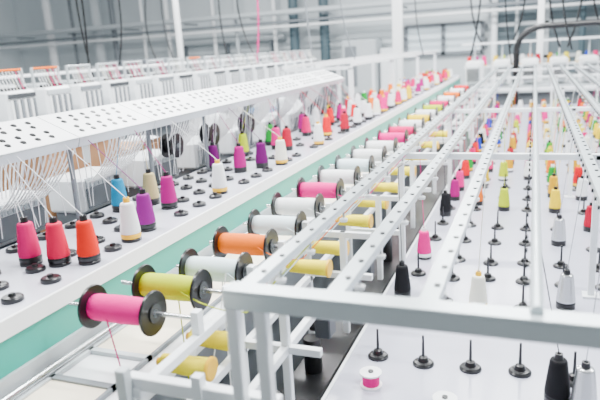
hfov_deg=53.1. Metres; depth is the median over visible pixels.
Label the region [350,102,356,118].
thread cone
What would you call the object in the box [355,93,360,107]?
thread cone
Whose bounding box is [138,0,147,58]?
duct pipe
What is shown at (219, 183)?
thread cone
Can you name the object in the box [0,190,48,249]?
head
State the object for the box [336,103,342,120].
thread cone
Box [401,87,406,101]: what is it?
thread cone
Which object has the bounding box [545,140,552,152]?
thread cone
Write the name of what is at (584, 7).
duct pipe
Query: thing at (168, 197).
thread cone
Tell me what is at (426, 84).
thread cone
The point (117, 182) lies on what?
thread cone
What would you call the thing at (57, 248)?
thread cone
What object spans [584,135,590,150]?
thread cone
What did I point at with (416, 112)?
reel
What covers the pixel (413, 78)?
thread cone
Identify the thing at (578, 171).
thread cone
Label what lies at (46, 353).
machine
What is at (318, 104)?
thread
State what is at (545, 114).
thread cone
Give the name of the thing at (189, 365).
cone
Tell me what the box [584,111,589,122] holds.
thread cone
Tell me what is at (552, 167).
thread cone
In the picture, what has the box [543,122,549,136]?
thread cone
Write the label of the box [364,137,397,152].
reel
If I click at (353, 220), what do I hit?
cone
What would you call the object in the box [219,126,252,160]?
head
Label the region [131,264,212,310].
reel
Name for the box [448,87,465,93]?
reel
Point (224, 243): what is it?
reel
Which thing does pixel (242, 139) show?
thread cone
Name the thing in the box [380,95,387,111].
thread cone
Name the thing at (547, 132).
thread cone
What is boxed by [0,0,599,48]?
pipe
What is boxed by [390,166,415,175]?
cone
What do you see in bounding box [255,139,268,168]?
thread cone
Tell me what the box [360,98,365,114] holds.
thread cone
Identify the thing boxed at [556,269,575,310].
thread cone
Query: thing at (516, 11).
duct pipe
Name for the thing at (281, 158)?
thread cone
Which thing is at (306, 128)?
thread cone
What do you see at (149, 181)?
thread cone
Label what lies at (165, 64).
frame
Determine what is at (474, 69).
machine
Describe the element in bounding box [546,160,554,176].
thread cone
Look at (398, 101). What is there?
thread cone
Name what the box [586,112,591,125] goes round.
thread cone
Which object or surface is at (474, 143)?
thread cone
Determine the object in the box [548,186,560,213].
thread cone
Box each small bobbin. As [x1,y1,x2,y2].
[359,366,381,390]
[432,391,456,399]
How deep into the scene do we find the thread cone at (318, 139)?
3.81 m
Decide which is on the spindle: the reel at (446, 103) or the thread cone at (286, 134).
the reel at (446, 103)
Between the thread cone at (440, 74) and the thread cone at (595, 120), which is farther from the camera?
the thread cone at (440, 74)
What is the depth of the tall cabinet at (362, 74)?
15.23 m
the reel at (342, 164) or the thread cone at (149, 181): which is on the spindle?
the reel at (342, 164)
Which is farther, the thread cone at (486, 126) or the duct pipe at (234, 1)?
the duct pipe at (234, 1)
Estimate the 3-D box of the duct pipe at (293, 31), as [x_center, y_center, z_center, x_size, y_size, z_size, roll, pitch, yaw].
[-0.167,-4.717,15.952,0.299,5.800,0.299,-3,14,3]
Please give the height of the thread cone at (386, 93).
0.151 m
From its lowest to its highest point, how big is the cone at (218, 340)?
0.060 m
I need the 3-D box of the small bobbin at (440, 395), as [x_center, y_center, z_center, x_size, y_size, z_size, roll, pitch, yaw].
[0.401,0.565,1.661,0.068,0.050,0.068,2,15,21]
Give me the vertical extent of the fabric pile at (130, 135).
0.261 m
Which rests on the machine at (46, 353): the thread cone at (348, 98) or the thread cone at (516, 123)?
the thread cone at (348, 98)
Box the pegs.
[368,111,599,387]
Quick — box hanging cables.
[75,0,598,76]
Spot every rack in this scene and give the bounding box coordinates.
[0,69,344,222]
[114,64,599,399]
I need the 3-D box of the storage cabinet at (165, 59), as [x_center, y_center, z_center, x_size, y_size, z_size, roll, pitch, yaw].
[-3.536,-2.047,13.544,1.400,2.200,0.650,2,15,21]
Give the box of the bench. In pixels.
[40,107,334,233]
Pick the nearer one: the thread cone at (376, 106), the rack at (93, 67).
the thread cone at (376, 106)
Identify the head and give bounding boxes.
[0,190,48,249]
[46,166,120,224]
[116,149,177,197]
[174,136,219,179]
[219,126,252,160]
[250,116,277,148]
[269,109,299,134]
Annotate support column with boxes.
[172,0,184,68]
[392,0,403,90]
[537,0,544,80]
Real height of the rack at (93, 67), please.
2.100 m
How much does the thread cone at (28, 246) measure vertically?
0.151 m
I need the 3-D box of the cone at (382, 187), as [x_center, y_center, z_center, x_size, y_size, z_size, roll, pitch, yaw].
[0.434,-0.064,3.028,0.155,0.060,0.060,2,15,21]
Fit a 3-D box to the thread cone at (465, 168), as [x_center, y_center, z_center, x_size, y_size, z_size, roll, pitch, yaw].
[1.224,-0.236,4.444,0.070,0.151,0.070,2,15,21]
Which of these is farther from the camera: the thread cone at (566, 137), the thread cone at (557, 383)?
the thread cone at (566, 137)
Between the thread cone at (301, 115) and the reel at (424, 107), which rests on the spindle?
the reel at (424, 107)
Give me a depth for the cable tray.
17.12 m
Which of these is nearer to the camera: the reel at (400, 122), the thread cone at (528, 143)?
the reel at (400, 122)
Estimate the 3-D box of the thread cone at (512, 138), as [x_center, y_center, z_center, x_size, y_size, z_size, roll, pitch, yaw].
[1.889,-0.499,5.331,0.070,0.151,0.070,2,15,21]
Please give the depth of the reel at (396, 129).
4.26 m
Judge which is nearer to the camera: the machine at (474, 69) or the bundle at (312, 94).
the bundle at (312, 94)
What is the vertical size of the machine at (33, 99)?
2.190 m
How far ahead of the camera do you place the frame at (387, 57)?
7.27 m
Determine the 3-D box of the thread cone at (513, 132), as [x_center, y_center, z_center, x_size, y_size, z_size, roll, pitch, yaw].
[1.988,-0.569,5.584,0.070,0.151,0.070,2,15,21]
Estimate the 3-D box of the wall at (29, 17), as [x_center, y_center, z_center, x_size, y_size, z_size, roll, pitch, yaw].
[1.906,-4.898,15.755,24.000,6.000,0.200,2,15,21]
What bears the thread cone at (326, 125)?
on the machine at (46, 353)
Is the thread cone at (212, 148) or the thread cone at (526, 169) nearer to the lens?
the thread cone at (212, 148)
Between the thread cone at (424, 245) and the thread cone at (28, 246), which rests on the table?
the thread cone at (424, 245)
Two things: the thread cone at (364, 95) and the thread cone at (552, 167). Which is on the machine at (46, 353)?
the thread cone at (364, 95)
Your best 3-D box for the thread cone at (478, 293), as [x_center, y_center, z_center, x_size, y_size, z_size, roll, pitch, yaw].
[0.677,0.341,2.279,0.070,0.151,0.070,2,15,21]
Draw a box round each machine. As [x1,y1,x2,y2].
[0,49,317,191]
[0,75,474,399]
[462,36,599,115]
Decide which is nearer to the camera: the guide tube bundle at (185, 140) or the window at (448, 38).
the guide tube bundle at (185, 140)
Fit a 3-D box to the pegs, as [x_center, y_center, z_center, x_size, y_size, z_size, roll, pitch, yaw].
[2.079,-0.401,4.998,1.258,0.100,7.265,2,15,21]
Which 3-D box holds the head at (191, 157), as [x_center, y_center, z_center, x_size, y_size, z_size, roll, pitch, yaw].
[-0.609,0.445,3.930,0.208,1.700,0.300,2,15,21]
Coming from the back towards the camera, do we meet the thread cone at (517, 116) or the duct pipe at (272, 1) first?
the duct pipe at (272, 1)
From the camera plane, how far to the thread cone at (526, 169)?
4.27 m
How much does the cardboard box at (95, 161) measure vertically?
0.460 m
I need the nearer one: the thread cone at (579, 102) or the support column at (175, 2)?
the thread cone at (579, 102)
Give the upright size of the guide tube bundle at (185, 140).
0.299 m
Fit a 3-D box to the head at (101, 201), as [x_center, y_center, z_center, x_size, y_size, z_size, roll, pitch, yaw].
[-0.962,0.693,3.028,0.208,1.700,0.300,2,15,21]
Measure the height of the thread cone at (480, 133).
0.151 m
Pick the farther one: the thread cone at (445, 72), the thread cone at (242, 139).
the thread cone at (445, 72)
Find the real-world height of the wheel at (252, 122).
0.125 m
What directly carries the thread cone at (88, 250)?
on the machine at (46, 353)
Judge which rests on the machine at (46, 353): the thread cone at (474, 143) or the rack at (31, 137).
the rack at (31, 137)
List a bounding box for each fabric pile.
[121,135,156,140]
[189,112,235,128]
[237,106,276,116]
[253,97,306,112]
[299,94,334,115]
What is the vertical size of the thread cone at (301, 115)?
0.151 m
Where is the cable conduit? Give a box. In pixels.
[512,19,599,104]
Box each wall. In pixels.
[0,0,25,86]
[12,0,489,105]
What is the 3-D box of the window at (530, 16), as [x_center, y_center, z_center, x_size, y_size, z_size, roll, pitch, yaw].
[8.170,-3.491,13.356,7.600,3.700,0.200,2,15,21]
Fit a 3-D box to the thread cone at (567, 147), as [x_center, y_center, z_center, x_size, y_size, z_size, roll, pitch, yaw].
[2.205,-0.415,4.920,0.070,0.151,0.070,2,15,21]
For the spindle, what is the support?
on the rack at (320, 309)
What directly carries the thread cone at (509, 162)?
on the table
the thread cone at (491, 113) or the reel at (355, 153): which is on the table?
the thread cone at (491, 113)
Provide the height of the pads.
0.023 m
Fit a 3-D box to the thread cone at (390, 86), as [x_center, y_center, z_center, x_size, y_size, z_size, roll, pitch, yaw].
[1.091,-1.344,7.245,0.070,0.151,0.070,2,15,21]
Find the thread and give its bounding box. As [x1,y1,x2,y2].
[0,81,599,385]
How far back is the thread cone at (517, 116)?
6.82 m
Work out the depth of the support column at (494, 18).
14.13 m
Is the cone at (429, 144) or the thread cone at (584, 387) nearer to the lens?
the thread cone at (584, 387)
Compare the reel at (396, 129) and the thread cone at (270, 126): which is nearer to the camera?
the thread cone at (270, 126)
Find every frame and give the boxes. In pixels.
[0,55,281,79]
[282,50,437,104]
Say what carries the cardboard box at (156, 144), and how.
on the bench
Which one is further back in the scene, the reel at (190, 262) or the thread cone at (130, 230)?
the thread cone at (130, 230)
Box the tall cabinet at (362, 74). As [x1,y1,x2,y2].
[341,38,392,105]
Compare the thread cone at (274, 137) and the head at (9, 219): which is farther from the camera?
the thread cone at (274, 137)
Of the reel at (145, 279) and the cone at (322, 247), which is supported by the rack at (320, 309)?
the cone at (322, 247)
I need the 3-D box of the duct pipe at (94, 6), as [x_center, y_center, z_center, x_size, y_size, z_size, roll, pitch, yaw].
[-6.084,-4.896,18.110,0.368,5.800,0.368,2,15,21]
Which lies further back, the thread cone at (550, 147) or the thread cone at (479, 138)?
the thread cone at (479, 138)
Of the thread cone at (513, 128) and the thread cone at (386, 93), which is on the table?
the thread cone at (513, 128)
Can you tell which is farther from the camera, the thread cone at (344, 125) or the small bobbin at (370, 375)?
the thread cone at (344, 125)
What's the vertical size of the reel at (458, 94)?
0.114 m
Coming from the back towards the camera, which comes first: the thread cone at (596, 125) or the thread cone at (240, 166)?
the thread cone at (596, 125)
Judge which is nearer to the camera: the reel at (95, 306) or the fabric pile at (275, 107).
the reel at (95, 306)
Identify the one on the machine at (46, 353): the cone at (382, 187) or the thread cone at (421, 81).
the thread cone at (421, 81)
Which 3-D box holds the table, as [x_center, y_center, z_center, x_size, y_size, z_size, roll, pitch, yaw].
[2.274,0.224,5.130,1.700,1.204,8.450,2,15,21]
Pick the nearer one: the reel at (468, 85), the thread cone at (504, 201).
the thread cone at (504, 201)
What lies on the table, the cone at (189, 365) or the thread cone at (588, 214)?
the thread cone at (588, 214)
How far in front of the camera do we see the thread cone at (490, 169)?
4.60 m
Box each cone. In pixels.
[16,216,42,266]
[46,216,71,267]
[76,214,100,265]
[111,174,126,212]
[120,197,141,242]
[136,188,156,231]
[143,169,159,205]
[156,353,217,381]
[160,171,177,209]
[185,329,228,350]
[208,142,219,168]
[212,159,227,193]
[234,143,246,172]
[238,131,249,156]
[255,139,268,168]
[265,122,272,145]
[271,125,280,149]
[275,136,287,165]
[282,125,292,150]
[286,259,332,277]
[298,112,303,132]
[302,114,310,135]
[311,240,349,254]
[312,107,320,125]
[313,121,323,145]
[322,114,331,136]
[326,106,334,125]
[335,99,340,114]
[335,214,372,228]
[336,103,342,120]
[340,106,346,122]
[340,111,349,131]
[345,96,349,108]
[347,99,352,115]
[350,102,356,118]
[353,106,361,125]
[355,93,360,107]
[355,200,388,208]
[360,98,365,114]
[361,91,366,102]
[364,101,372,119]
[369,95,373,110]
[371,183,397,192]
[373,98,380,115]
[376,93,381,104]
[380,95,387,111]
[384,90,388,103]
[387,92,394,108]
[388,82,392,93]
[390,88,394,101]
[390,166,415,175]
[394,260,410,296]
[395,89,401,104]
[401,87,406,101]
[406,85,411,98]
[411,77,414,88]
[415,81,420,94]
[417,227,431,259]
[419,77,423,88]
[419,141,438,148]
[424,78,428,89]
[429,130,447,137]
[431,73,434,83]
[434,74,438,84]
[439,73,442,82]
[439,190,450,216]
[444,70,447,79]
[449,177,459,200]
[455,168,464,190]
[461,159,469,178]
[467,152,472,171]
[469,146,476,164]
[469,270,487,303]
[472,140,478,152]
[475,135,481,152]
[477,188,482,205]
[478,131,483,146]
[483,123,487,137]
[484,171,488,185]
[486,116,491,130]
[488,160,492,171]
[491,113,495,120]
[498,160,507,180]
[498,185,509,211]
[505,152,512,171]
[507,146,514,164]
[508,135,516,152]
[511,131,516,146]
[512,127,517,141]
[513,119,518,133]
[515,113,520,126]
[523,160,531,179]
[525,140,532,152]
[542,112,547,122]
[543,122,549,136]
[543,126,549,141]
[544,130,550,144]
[544,135,551,152]
[544,352,570,399]
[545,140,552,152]
[545,146,553,164]
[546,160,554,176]
[546,164,556,186]
[547,173,558,197]
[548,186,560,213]
[551,214,565,246]
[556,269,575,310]
[562,130,568,147]
[564,140,569,152]
[567,152,576,172]
[570,360,597,399]
[572,164,582,187]
[575,175,587,200]
[577,97,581,106]
[583,202,591,232]
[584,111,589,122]
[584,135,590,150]
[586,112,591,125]
[588,115,594,129]
[590,118,596,133]
[593,122,599,137]
[595,126,599,141]
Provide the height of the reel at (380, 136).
0.114 m
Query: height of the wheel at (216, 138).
0.125 m
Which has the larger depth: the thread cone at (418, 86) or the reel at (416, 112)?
the thread cone at (418, 86)
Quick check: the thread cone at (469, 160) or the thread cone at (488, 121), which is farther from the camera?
the thread cone at (488, 121)
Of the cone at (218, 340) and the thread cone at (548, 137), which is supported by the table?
the thread cone at (548, 137)
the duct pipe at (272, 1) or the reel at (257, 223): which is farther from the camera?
the duct pipe at (272, 1)
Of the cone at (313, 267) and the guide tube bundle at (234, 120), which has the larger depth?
the guide tube bundle at (234, 120)
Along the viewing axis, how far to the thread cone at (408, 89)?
6.54 m
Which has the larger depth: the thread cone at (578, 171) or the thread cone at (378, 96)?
the thread cone at (378, 96)
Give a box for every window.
[403,20,484,55]
[488,0,599,81]
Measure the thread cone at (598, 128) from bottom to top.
0.151 m
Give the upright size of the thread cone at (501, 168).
0.151 m
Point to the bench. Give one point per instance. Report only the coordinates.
(321, 116)
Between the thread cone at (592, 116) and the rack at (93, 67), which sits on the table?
the thread cone at (592, 116)
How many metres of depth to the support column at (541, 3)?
11.63 m
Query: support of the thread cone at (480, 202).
on the table
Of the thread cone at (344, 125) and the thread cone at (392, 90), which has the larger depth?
the thread cone at (392, 90)
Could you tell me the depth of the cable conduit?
8.70 m
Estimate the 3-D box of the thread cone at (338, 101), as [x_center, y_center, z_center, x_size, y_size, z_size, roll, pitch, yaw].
[0.341,-0.817,5.331,0.070,0.151,0.070,2,15,21]
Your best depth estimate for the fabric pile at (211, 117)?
5.29 m
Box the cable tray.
[176,34,285,68]
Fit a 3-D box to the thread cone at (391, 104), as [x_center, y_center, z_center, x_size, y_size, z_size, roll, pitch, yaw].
[0.872,-0.956,5.756,0.070,0.151,0.070,2,15,21]
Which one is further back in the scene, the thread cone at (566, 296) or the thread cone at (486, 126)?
the thread cone at (486, 126)
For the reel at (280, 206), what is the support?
on the spindle
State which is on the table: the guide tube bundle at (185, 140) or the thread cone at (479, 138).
the thread cone at (479, 138)
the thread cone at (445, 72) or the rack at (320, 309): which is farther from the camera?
the thread cone at (445, 72)
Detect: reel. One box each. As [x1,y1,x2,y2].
[77,284,166,336]
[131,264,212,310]
[178,248,252,282]
[212,226,278,259]
[247,209,306,235]
[271,192,324,218]
[296,177,344,200]
[317,165,360,185]
[334,155,374,173]
[350,145,386,162]
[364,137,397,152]
[377,129,408,143]
[387,123,416,135]
[397,117,424,128]
[406,112,431,122]
[414,107,437,117]
[422,102,443,111]
[429,98,449,107]
[436,94,455,102]
[443,90,460,97]
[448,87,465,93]
[453,84,469,90]
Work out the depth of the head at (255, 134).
4.50 m
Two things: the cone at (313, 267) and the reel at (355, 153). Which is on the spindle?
the reel at (355, 153)
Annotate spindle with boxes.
[69,86,472,335]
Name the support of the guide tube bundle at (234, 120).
attached to the head at (191, 157)
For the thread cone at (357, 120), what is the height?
0.151 m
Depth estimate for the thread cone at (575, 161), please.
4.39 m
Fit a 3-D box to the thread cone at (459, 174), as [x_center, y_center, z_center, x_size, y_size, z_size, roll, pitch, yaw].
[1.090,-0.141,4.102,0.070,0.151,0.070,2,15,21]
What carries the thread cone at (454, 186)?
on the table
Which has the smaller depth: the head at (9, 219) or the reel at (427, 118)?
the head at (9, 219)
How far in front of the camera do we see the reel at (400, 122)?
4.58 m
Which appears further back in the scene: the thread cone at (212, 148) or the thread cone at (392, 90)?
the thread cone at (392, 90)
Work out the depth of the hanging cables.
8.20 m
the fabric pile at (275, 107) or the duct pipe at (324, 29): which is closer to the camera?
the fabric pile at (275, 107)
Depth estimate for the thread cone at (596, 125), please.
5.81 m
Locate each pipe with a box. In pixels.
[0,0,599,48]
[41,0,61,83]
[67,0,79,64]
[87,0,106,65]
[107,0,119,60]
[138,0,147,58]
[163,0,173,69]
[210,0,218,65]
[232,0,240,62]
[271,0,278,59]
[287,0,300,57]
[318,0,332,97]
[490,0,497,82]
[515,0,518,40]
[577,0,586,79]
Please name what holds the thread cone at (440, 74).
on the machine at (46, 353)
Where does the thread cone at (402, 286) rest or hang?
on the table
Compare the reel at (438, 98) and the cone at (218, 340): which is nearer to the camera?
the cone at (218, 340)
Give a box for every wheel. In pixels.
[159,133,183,157]
[199,123,219,144]
[237,113,254,132]
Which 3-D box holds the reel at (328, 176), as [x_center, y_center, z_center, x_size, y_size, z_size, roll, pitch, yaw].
[0.190,-0.112,2.910,0.198,0.114,0.114,2,15,21]
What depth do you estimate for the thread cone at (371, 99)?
5.50 m
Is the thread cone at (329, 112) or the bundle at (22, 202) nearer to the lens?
the bundle at (22, 202)
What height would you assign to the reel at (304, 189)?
0.114 m
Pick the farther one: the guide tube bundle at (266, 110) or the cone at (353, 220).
the guide tube bundle at (266, 110)
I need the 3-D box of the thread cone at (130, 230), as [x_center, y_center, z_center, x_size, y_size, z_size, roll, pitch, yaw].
[-0.582,0.065,2.042,0.070,0.151,0.070,2,15,21]
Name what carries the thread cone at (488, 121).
on the table
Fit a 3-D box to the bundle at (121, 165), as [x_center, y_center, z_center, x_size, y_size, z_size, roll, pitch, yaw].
[-0.828,-0.234,2.714,0.225,0.299,0.315,2,15,21]
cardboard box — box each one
[0,137,120,232]
[120,136,161,155]
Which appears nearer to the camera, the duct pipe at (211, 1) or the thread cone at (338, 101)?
the thread cone at (338, 101)
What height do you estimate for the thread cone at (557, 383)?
0.151 m
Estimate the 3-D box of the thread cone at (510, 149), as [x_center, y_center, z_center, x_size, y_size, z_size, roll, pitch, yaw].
[1.691,-0.360,4.826,0.070,0.151,0.070,2,15,21]
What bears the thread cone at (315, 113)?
on the machine at (46, 353)
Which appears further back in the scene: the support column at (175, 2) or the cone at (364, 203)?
the support column at (175, 2)
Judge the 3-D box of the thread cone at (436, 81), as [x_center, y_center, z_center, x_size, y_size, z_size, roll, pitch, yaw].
[1.927,-1.697,8.447,0.070,0.151,0.070,2,15,21]
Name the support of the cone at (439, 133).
on the rack at (320, 309)
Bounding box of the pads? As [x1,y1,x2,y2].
[0,77,450,304]
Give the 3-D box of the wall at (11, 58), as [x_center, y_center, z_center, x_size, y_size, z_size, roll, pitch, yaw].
[-12.606,-3.032,11.864,0.200,6.000,18.000,2,15,21]
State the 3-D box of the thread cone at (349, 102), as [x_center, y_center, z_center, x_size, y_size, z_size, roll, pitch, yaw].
[0.451,-0.819,5.311,0.070,0.151,0.070,2,15,21]
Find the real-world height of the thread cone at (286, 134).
0.151 m
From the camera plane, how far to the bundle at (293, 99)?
4.54 m
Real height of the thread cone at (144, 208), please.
0.151 m
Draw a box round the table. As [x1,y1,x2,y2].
[321,103,599,399]
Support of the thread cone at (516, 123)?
on the table
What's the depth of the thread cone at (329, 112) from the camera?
4.74 m
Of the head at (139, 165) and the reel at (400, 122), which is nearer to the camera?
the head at (139, 165)
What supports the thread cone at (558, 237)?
on the table
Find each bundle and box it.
[0,148,75,212]
[89,131,145,182]
[153,117,201,161]
[190,107,242,145]
[228,99,274,132]
[259,93,298,122]
[286,88,319,115]
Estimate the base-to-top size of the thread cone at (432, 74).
0.151 m
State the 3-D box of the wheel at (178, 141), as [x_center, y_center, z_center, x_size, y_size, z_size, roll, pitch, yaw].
[-0.659,-0.280,3.086,0.078,0.125,0.125,2,15,21]
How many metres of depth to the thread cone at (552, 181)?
3.76 m
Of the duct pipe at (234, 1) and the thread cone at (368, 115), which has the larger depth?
the duct pipe at (234, 1)
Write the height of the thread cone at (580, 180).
0.151 m
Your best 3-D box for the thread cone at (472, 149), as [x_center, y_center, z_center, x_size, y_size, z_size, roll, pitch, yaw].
[1.415,-0.370,4.931,0.070,0.151,0.070,2,15,21]
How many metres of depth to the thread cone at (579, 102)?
8.07 m
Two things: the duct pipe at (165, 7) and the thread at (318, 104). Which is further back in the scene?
the duct pipe at (165, 7)
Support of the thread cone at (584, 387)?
on the table
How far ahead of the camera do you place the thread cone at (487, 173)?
4.19 m
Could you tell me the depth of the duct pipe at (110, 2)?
17.79 m

